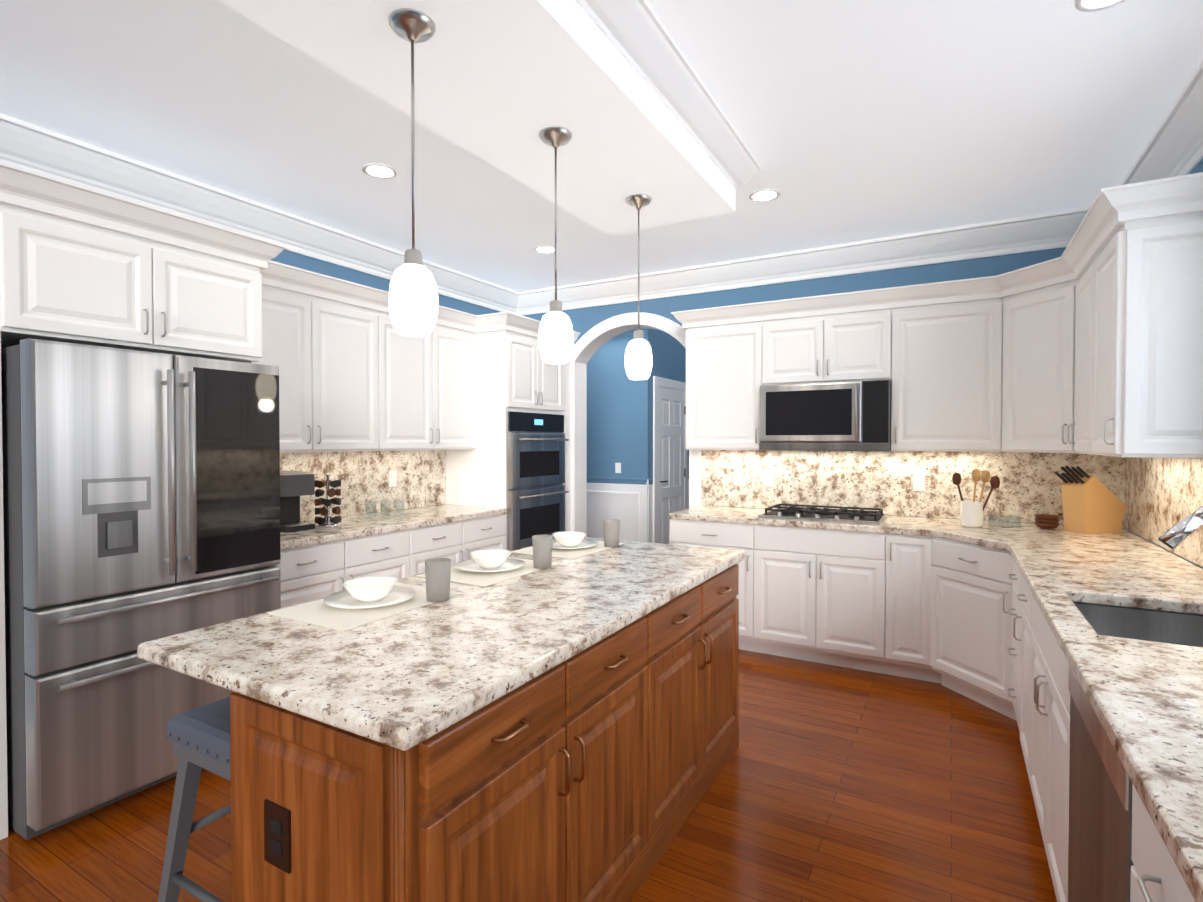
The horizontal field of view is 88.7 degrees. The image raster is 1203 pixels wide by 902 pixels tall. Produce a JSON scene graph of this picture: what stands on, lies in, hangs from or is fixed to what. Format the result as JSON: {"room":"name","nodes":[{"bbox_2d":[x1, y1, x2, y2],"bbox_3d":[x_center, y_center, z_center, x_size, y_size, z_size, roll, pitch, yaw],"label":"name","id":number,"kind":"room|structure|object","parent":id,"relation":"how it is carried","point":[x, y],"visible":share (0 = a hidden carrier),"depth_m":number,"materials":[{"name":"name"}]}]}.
{"room":"kitchen","nodes":[
{"label":"kitchen","id":0,"kind":"room"},
{"bbox_2d":[271,250,498,521],"bbox_3d":[-2.736,-0.012,2.622,0.170,2.810,7.550,0,1,30],"label":"wall","id":1,"kind":"structure","parent":0,"point":[421,474],"depth_m":4.37,"materials":[{"name":"stone"}]},
{"bbox_2d":[0,162,267,363],"bbox_3d":[-2.186,-0.727,2.768,0.660,0.574,0.955,0,1,30],"label":"upper cabinet","id":2,"kind":"object","parent":1,"relation":"attached to","point":[84,264],"depth_m":2.50,"materials":[{"name":"white"}]},
{"bbox_2d":[0,113,523,315],"bbox_3d":[-2.585,-1.324,2.602,0.132,0.185,7.400,0,1,30],"label":"crown molding","id":3,"kind":"structure","parent":1,"relation":"attached to","point":[25,145],"depth_m":3.36,"materials":[{"name":"white wood"}]},
{"bbox_2d":[255,285,382,452],"bbox_3d":[-1.844,-0.453,3.682,0.355,0.916,0.963,0,1,30],"label":"upper cabinet","id":4,"kind":"object","parent":1,"relation":"attached to","point":[353,378],"depth_m":3.67,"materials":[{"name":"white wood"}]},
{"bbox_2d":[389,471,396,486],"bbox_3d":[-1.542,0.206,4.546,0.004,0.115,0.070,0,1,30],"label":"electrical outlet plate","id":5,"kind":"object","parent":1,"relation":"attached to","point":[392,474],"depth_m":4.54,"materials":[{"name":"white plastic"}]},
{"bbox_2d":[383,312,477,450],"bbox_3d":[-1.367,-0.466,4.519,0.355,0.916,0.963,0,1,30],"label":"upper cabinet","id":6,"kind":"object","parent":1,"relation":"attached to","point":[430,396],"depth_m":4.41,"materials":[{"name":"white wood"}]},
{"bbox_2d":[218,0,760,234],"bbox_3d":[-1.032,-1.272,0.794,0.920,0.235,5.790,0,1,30],"label":"ceiling","id":7,"kind":"structure","parent":0,"point":[618,90],"depth_m":2.06,"materials":[{"name":"white paint"}]},
{"bbox_2d":[389,8,438,335],"bbox_3d":[-0.517,-0.745,1.688,0.132,0.845,0.132,0,1,30],"label":"pendant light","id":8,"kind":"object","parent":7,"relation":"hanging from","point":[413,301],"visible":1,"depth_m":1.65,"materials":[{"name":"white glass"}]},
{"bbox_2d":[538,126,573,363],"bbox_3d":[-0.171,-0.754,2.296,0.132,0.845,0.132,0,1,30],"label":"pendant light","id":9,"kind":"object","parent":7,"relation":"hanging from","point":[555,337],"visible":0.98,"depth_m":2.26,"materials":[{"name":"white glass"}]},
{"bbox_2d":[625,194,652,379],"bbox_3d":[0.175,-0.764,2.905,0.132,0.845,0.132,0,1,30],"label":"pendant light","id":10,"kind":"object","parent":7,"relation":"hanging from","point":[638,359],"visible":1,"depth_m":2.87,"materials":[{"name":"white glass"}]},
{"bbox_2d":[0,649,1056,901],"bbox_3d":[-0.174,1.430,3.487,5.850,0.100,11.550,0,1,30],"label":"floor","id":11,"kind":"structure","parent":0,"point":[832,783],"depth_m":2.32,"materials":[{"name":"brown wood"}]},
{"bbox_2d":[1,338,280,839],"bbox_3d":[-2.072,0.491,2.712,0.881,1.778,0.906,0,1,30],"label":"fridge","id":12,"kind":"object","parent":11,"relation":"on","point":[141,496],"visible":0.83,"depth_m":2.34,"materials":[{"name":"grey metal"}]},
{"bbox_2d":[158,696,230,901],"bbox_3d":[-0.944,1.069,1.774,0.472,0.675,0.432,0,1,30],"label":"stool","id":13,"kind":"object","parent":11,"relation":"on","point":[199,737],"visible":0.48,"depth_m":1.70,"materials":[{"name":"grey paint"}]},
{"bbox_2d":[275,528,414,607],"bbox_3d":[-1.722,0.938,3.634,0.635,0.880,0.963,0,1,30],"label":"base cabinet","id":14,"kind":"object","parent":11,"relation":"on","point":[314,572],"depth_m":3.44,"materials":[{"name":"white wood"}]},
{"bbox_2d":[415,514,505,574],"bbox_3d":[-1.246,0.925,4.471,0.635,0.880,0.963,0,1,30],"label":"base cabinet","id":15,"kind":"object","parent":11,"relation":"on","point":[455,541],"depth_m":4.27,"materials":[{"name":"white"}]},
{"bbox_2d":[280,504,506,549],"bbox_3d":[-1.470,0.470,4.038,0.633,0.040,1.922,0,1,30],"label":"countertop","id":16,"kind":"structure","parent":15,"relation":"on","point":[350,527],"depth_m":3.92,"materials":[{"name":"stone"}]},
{"bbox_2d":[280,471,314,532],"bbox_3d":[-1.814,0.288,3.569,0.220,0.335,0.190,0,1,30],"label":"coffee maker","id":17,"kind":"object","parent":16,"relation":"on","point":[295,486],"visible":0.73,"depth_m":3.56,"materials":[{"name":"black"}]},
{"bbox_2d":[314,473,341,526],"bbox_3d":[-1.662,0.293,3.736,0.151,0.320,0.151,0,1,30],"label":"pod carousel","id":18,"kind":"object","parent":16,"relation":"on","point":[327,519],"visible":1,"depth_m":3.71,"materials":[{"name":"silver metal"}]},
{"bbox_2d":[353,498,418,520],"bbox_3d":[-1.451,0.391,4.169,0.240,0.112,0.400,0,1,30],"label":"glass tray","id":19,"kind":"object","parent":16,"relation":"on","point":[372,512],"visible":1,"depth_m":4.16,"materials":[{"name":"white"}]},
{"bbox_2d":[230,564,738,901],"bbox_3d":[-0.099,0.961,2.135,0.633,0.880,2.038,0,1,30],"label":"kitchen island","id":20,"kind":"object","parent":11,"relation":"on","point":[591,773],"visible":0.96,"depth_m":1.40,"materials":[{"name":"brown wood"}]},
{"bbox_2d":[137,537,744,750],"bbox_3d":[-0.251,0.497,2.220,0.955,0.040,2.075,0,1,30],"label":"island countertop","id":21,"kind":"structure","parent":20,"relation":"on","point":[406,680],"depth_m":1.55,"materials":[{"name":"stone"}]},
{"bbox_2d":[267,576,462,630],"bbox_3d":[-0.728,0.447,1.941,0.340,0.068,0.470,0,1,30],"label":"place setting","id":22,"kind":"object","parent":21,"relation":"on","point":[357,602],"visible":1,"depth_m":1.88,"materials":[{"name":"white fabric"}]},
{"bbox_2d":[425,558,450,601],"bbox_3d":[-0.525,0.413,1.975,0.082,0.125,0.082,0,1,30],"label":"tumbler","id":23,"kind":"object","parent":22,"relation":"on","point":[437,573],"visible":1,"depth_m":1.94,"materials":[{"name":"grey glass"}]},
{"bbox_2d":[415,549,558,586],"bbox_3d":[-0.441,0.439,2.445,0.340,0.068,0.470,0,1,30],"label":"place setting","id":24,"kind":"object","parent":21,"relation":"on","point":[485,568],"visible":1,"depth_m":2.39,"materials":[{"name":"white ceramic"}]},
{"bbox_2d":[532,535,552,568],"bbox_3d":[-0.238,0.405,2.479,0.082,0.125,0.082,0,1,30],"label":"tumbler","id":25,"kind":"object","parent":24,"relation":"on","point":[542,551],"visible":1,"depth_m":2.45,"materials":[{"name":"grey glass"}]},
{"bbox_2d":[511,531,622,558],"bbox_3d":[-0.155,0.431,2.949,0.340,0.068,0.470,0,1,30],"label":"place setting","id":26,"kind":"object","parent":21,"relation":"on","point":[570,544],"visible":0.92,"depth_m":2.89,"materials":[{"name":"white fabric"}]},
{"bbox_2d":[603,519,619,546],"bbox_3d":[0.049,0.398,2.983,0.082,0.125,0.082,0,1,30],"label":"tumbler","id":27,"kind":"object","parent":26,"relation":"on","point":[611,528],"visible":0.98,"depth_m":2.95,"materials":[{"name":"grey glass"}]},
{"bbox_2d":[440,314,575,549],"bbox_3d":[-0.765,0.150,5.291,0.650,2.404,0.953,0,1,30],"label":"tall cabinet","id":28,"kind":"object","parent":11,"relation":"on","point":[512,374],"depth_m":4.84,"materials":[{"name":"white wood"}]},
{"bbox_2d":[507,411,568,550],"bbox_3d":[-0.495,0.264,5.039,0.106,1.145,0.756,0,1,30],"label":"wall oven","id":29,"kind":"object","parent":28,"relation":"in","point":[536,491],"visible":0.88,"depth_m":4.96,"materials":[{"name":"metal"}]},
{"bbox_2d":[670,519,753,651],"bbox_3d":[0.902,0.924,4.522,0.610,0.880,0.625,0,1,30],"label":"base cabinet","id":30,"kind":"object","parent":11,"relation":"on","point":[718,535],"depth_m":4.16,"materials":[{"name":"white"}]},
{"bbox_2d":[669,505,1202,901],"bbox_3d":[0.659,0.500,2.037,2.634,0.040,5.176,0,1,30],"label":"countertop","id":31,"kind":"structure","parent":30,"relation":"on","point":[1145,698],"depth_m":1.56,"materials":[{"name":"stone"}]},
{"bbox_2d":[758,504,887,524],"bbox_3d":[1.511,0.420,4.188,0.760,0.052,0.500,0,1,30],"label":"cooktop","id":32,"kind":"object","parent":31,"relation":"in","point":[824,513],"visible":1,"depth_m":4.09,"materials":[{"name":"metal"}]},
{"bbox_2d":[952,469,999,526],"bbox_3d":[2.247,0.279,3.695,0.247,0.350,0.147,0,1,30],"label":"utensil crock","id":33,"kind":"object","parent":31,"relation":"on","point":[971,513],"visible":1,"depth_m":3.66,"materials":[{"name":"white ceramic"}]},
{"bbox_2d":[988,513,1020,528],"bbox_3d":[2.420,0.419,3.694,0.160,0.070,0.120,0,1,30],"label":"glass dish","id":34,"kind":"object","parent":31,"relation":"on","point":[996,520],"visible":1,"depth_m":3.71,"materials":[{"name":"clear glass"}]},
{"bbox_2d":[1034,514,1059,528],"bbox_3d":[2.613,0.416,3.607,0.124,0.078,0.124,0,1,30],"label":"bowls","id":35,"kind":"object","parent":31,"relation":"on","point":[1046,521],"visible":1,"depth_m":3.57,"materials":[{"name":"brown"}]},
{"bbox_2d":[1055,466,1126,533],"bbox_3d":[2.761,0.269,3.478,0.362,0.376,0.132,0,1,-12],"label":"knife block","id":36,"kind":"object","parent":31,"relation":"on","point":[1092,504],"visible":1,"depth_m":3.42,"materials":[{"name":"brown wood"}]},
{"bbox_2d":[1158,505,1202,548],"bbox_3d":[1.793,0.306,1.727,0.334,0.356,0.132,0,1,30],"label":"faucet","id":37,"kind":"object","parent":31,"relation":"on","point":[1176,535],"visible":1,"depth_m":1.80,"materials":[{"name":"silver metal"}]},
{"bbox_2d":[754,525,889,673],"bbox_3d":[1.515,0.930,4.174,0.801,0.880,0.625,0,1,30],"label":"base cabinet","id":38,"kind":"object","parent":11,"relation":"on","point":[820,594],"depth_m":3.89,"materials":[{"name":"white"}]},
{"bbox_2d":[886,534,929,680],"bbox_3d":[1.972,0.934,3.914,0.249,0.880,0.625,0,1,30],"label":"base cabinet","id":39,"kind":"object","parent":11,"relation":"on","point":[906,569],"depth_m":3.65,"materials":[{"name":"white wood"}]},
{"bbox_2d":[926,575,1009,715],"bbox_3d":[1.998,1.026,3.338,0.387,0.712,0.387,0,1,30],"label":"base cabinet","id":40,"kind":"object","parent":11,"relation":"on","point":[968,620],"depth_m":3.34,"materials":[{"name":"white"}]},
{"bbox_2d":[926,536,1009,582],"bbox_3d":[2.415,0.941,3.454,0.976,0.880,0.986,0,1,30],"label":"drawer","id":41,"kind":"object","parent":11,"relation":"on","point":[956,559],"depth_m":3.35,"materials":[{"name":"white wood"}]},
{"bbox_2d":[1006,553,1017,718],"bbox_3d":[2.216,0.951,2.741,0.616,0.880,0.450,0,1,30],"label":"base cabinet","id":42,"kind":"object","parent":11,"relation":"on","point":[1013,566],"depth_m":3.05,"materials":[{"name":"white"}]},
{"bbox_2d":[1058,651,1114,901],"bbox_3d":[1.318,0.976,1.165,0.618,0.880,0.599,0,1,30],"label":"dishwasher","id":43,"kind":"object","parent":11,"relation":"on","point":[1086,837],"depth_m":1.39,"materials":[{"name":"silver"}]},
{"bbox_2d":[1014,568,1202,826],"bbox_3d":[2.009,0.957,2.377,0.616,0.880,0.389,0,1,30],"label":"base cabinet","id":44,"kind":"object","parent":11,"relation":"on","point":[1037,652],"depth_m":2.05,"materials":[{"name":"white"}]},
{"bbox_2d":[1114,751,1194,901],"bbox_3d":[0.947,0.985,0.513,0.618,0.880,0.901,0,1,30],"label":"base cabinet","id":45,"kind":"object","parent":11,"relation":"on","point":[1145,870],"depth_m":1.01,"materials":[{"name":"white wood"}]},
{"bbox_2d":[0,0,1202,291],"bbox_3d":[-0.174,-1.480,3.443,5.850,0.100,11.550,0,1,30],"label":"ceiling","id":46,"kind":"structure","parent":0,"point":[856,120],"depth_m":2.61,"materials":[{"name":"white"}]},
{"bbox_2d":[362,164,396,178],"bbox_3d":[-1.129,-1.422,3.130,0.169,0.006,0.169,0,1,-6],"label":"recessed light","id":47,"kind":"object","parent":46,"relation":"in","point":[380,171],"depth_m":3.13,"materials":[{"name":"white"}]},
{"bbox_2d":[534,246,554,253],"bbox_3d":[-0.402,-1.441,4.408,0.169,0.006,0.169,0,1,24],"label":"recessed light","id":48,"kind":"object","parent":46,"relation":"in","point":[540,249],"depth_m":4.40,"materials":[{"name":"white"}]},
{"bbox_2d":[749,189,779,201],"bbox_3d":[0.912,-1.426,3.442,0.169,0.006,0.169,0,1,21],"label":"recessed light","id":49,"kind":"object","parent":46,"relation":"in","point":[766,195],"depth_m":3.44,"materials":[{"name":"white"}]},
{"bbox_2d":[1075,0,1125,11],"bbox_3d":[1.554,-1.403,1.880,0.169,0.006,0.169,0,1,-6],"label":"recessed light","id":50,"kind":"object","parent":46,"relation":"in","point":[1081,5],"depth_m":1.93,"materials":[{"name":"white"}]},
{"bbox_2d":[523,247,1119,541],"bbox_3d":[1.192,-0.045,4.805,4.500,2.810,0.170,0,1,30],"label":"wall","id":51,"kind":"structure","parent":0,"point":[619,407],"depth_m":4.50,"materials":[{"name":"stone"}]},
{"bbox_2d":[587,477,644,541],"bbox_3d":[-0.264,0.749,7.182,1.710,0.890,0.047,0,1,30],"label":"wainscoting","id":52,"kind":"structure","parent":51,"relation":"attached to","point":[625,505],"depth_m":6.90,"materials":[{"name":"white"}]},
{"bbox_2d":[615,463,620,472],"bbox_3d":[0.187,0.190,6.914,0.070,0.115,0.004,0,1,30],"label":"electrical outlet plate","id":53,"kind":"object","parent":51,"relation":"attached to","point":[617,465],"depth_m":6.91,"materials":[{"name":"white plastic"}]},
{"bbox_2d":[571,312,700,536],"bbox_3d":[0.285,0.087,5.335,1.300,2.530,0.210,0,1,30],"label":"trim","id":54,"kind":"structure","parent":51,"relation":"attached to","point":[590,343],"depth_m":5.51,"materials":[{"name":"white"}]},
{"bbox_2d":[645,479,688,542],"bbox_3d":[1.091,0.739,7.784,0.035,0.890,2.412,0,1,30],"label":"trim","id":55,"kind":"structure","parent":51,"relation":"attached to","point":[650,487],"depth_m":6.76,"materials":[{"name":"white wood"}]},
{"bbox_2d":[653,376,687,543],"bbox_3d":[0.842,0.243,7.235,0.069,2.160,0.980,0,1,30],"label":"door","id":56,"kind":"structure","parent":51,"relation":"attached to","point":[670,473],"depth_m":7.16,"materials":[{"name":"white wood"}]},
{"bbox_2d":[683,302,762,449],"bbox_3d":[0.968,-0.526,4.646,0.579,1.032,0.344,0,1,30],"label":"upper cabinet","id":57,"kind":"object","parent":51,"relation":"attached to","point":[724,346],"depth_m":4.49,"materials":[{"name":"white wood"}]},
{"bbox_2d":[734,470,742,484],"bbox_3d":[1.062,0.203,4.782,0.070,0.115,0.004,0,1,30],"label":"electrical outlet plate","id":58,"kind":"object","parent":51,"relation":"attached to","point":[738,474],"depth_m":4.78,"materials":[{"name":"white plastic"}]},
{"bbox_2d":[763,470,771,485],"bbox_3d":[1.262,0.204,4.669,0.070,0.115,0.004,0,1,30],"label":"electrical outlet plate","id":59,"kind":"object","parent":51,"relation":"attached to","point":[767,474],"depth_m":4.67,"materials":[{"name":"white plastic"}]},
{"bbox_2d":[520,207,1089,314],"bbox_3d":[1.115,-1.356,4.678,4.230,0.185,0.132,0,1,30],"label":"crown molding","id":60,"kind":"structure","parent":51,"relation":"attached to","point":[1053,230],"depth_m":4.37,"materials":[{"name":"white wood"}]},
{"bbox_2d":[763,288,894,384],"bbox_3d":[1.581,-0.750,4.294,0.828,0.574,0.344,0,1,30],"label":"upper cabinet","id":61,"kind":"object","parent":51,"relation":"attached to","point":[848,336],"depth_m":4.12,"materials":[{"name":"white"}]},
{"bbox_2d":[759,380,890,450],"bbox_3d":[1.549,-0.233,4.245,0.826,0.450,0.475,0,1,30],"label":"microwave","id":62,"kind":"object","parent":61,"relation":"attached to","point":[852,415],"visible":0.98,"depth_m":4.06,"materials":[{"name":"grey metal"}]},
{"bbox_2d":[913,474,924,490],"bbox_3d":[2.149,0.212,4.164,0.070,0.115,0.004,0,1,30],"label":"electrical outlet plate","id":63,"kind":"object","parent":51,"relation":"attached to","point":[918,482],"depth_m":4.16,"materials":[{"name":"white plastic"}]},
{"bbox_2d":[891,276,998,451],"bbox_3d":[2.203,-0.516,3.943,0.599,1.032,0.344,0,1,30],"label":"upper cabinet","id":64,"kind":"object","parent":51,"relation":"attached to","point":[945,386],"depth_m":3.79,"materials":[{"name":"white"}]},
{"bbox_2d":[999,252,1070,452],"bbox_3d":[2.669,-0.509,3.506,0.644,1.032,0.644,0,1,30],"label":"upper cabinet","id":65,"kind":"object","parent":51,"relation":"attached to","point":[1035,300],"depth_m":3.44,"materials":[{"name":"white wood"}]},
{"bbox_2d":[1120,159,1202,568],"bbox_3d":[1.343,0.022,0.388,0.170,2.810,7.700,0,1,30],"label":"wall","id":66,"kind":"structure","parent":0,"point":[1157,497],"depth_m":2.97,"materials":[{"name":"stone"}]},
{"bbox_2d":[1071,228,1090,453],"bbox_3d":[2.523,-0.500,2.945,0.344,1.032,0.475,0,1,30],"label":"upper cabinet","id":67,"kind":"object","parent":66,"relation":"attached to","point":[1079,257],"depth_m":3.11,"materials":[{"name":"white wood"}]},
{"bbox_2d":[1087,172,1202,457],"bbox_3d":[2.284,-0.494,2.526,0.344,1.032,0.491,0,1,30],"label":"upper cabinet","id":68,"kind":"object","parent":66,"relation":"attached to","point":[1089,340],"depth_m":2.36,"materials":[{"name":"white"}]},
{"bbox_2d":[1121,61,1202,184],"bbox_3d":[1.229,-1.291,0.433,0.132,0.185,7.400,0,1,30],"label":"crown molding","id":69,"kind":"structure","parent":66,"relation":"attached to","point":[1174,147],"depth_m":2.65,"materials":[{"name":"white"}]}
]}

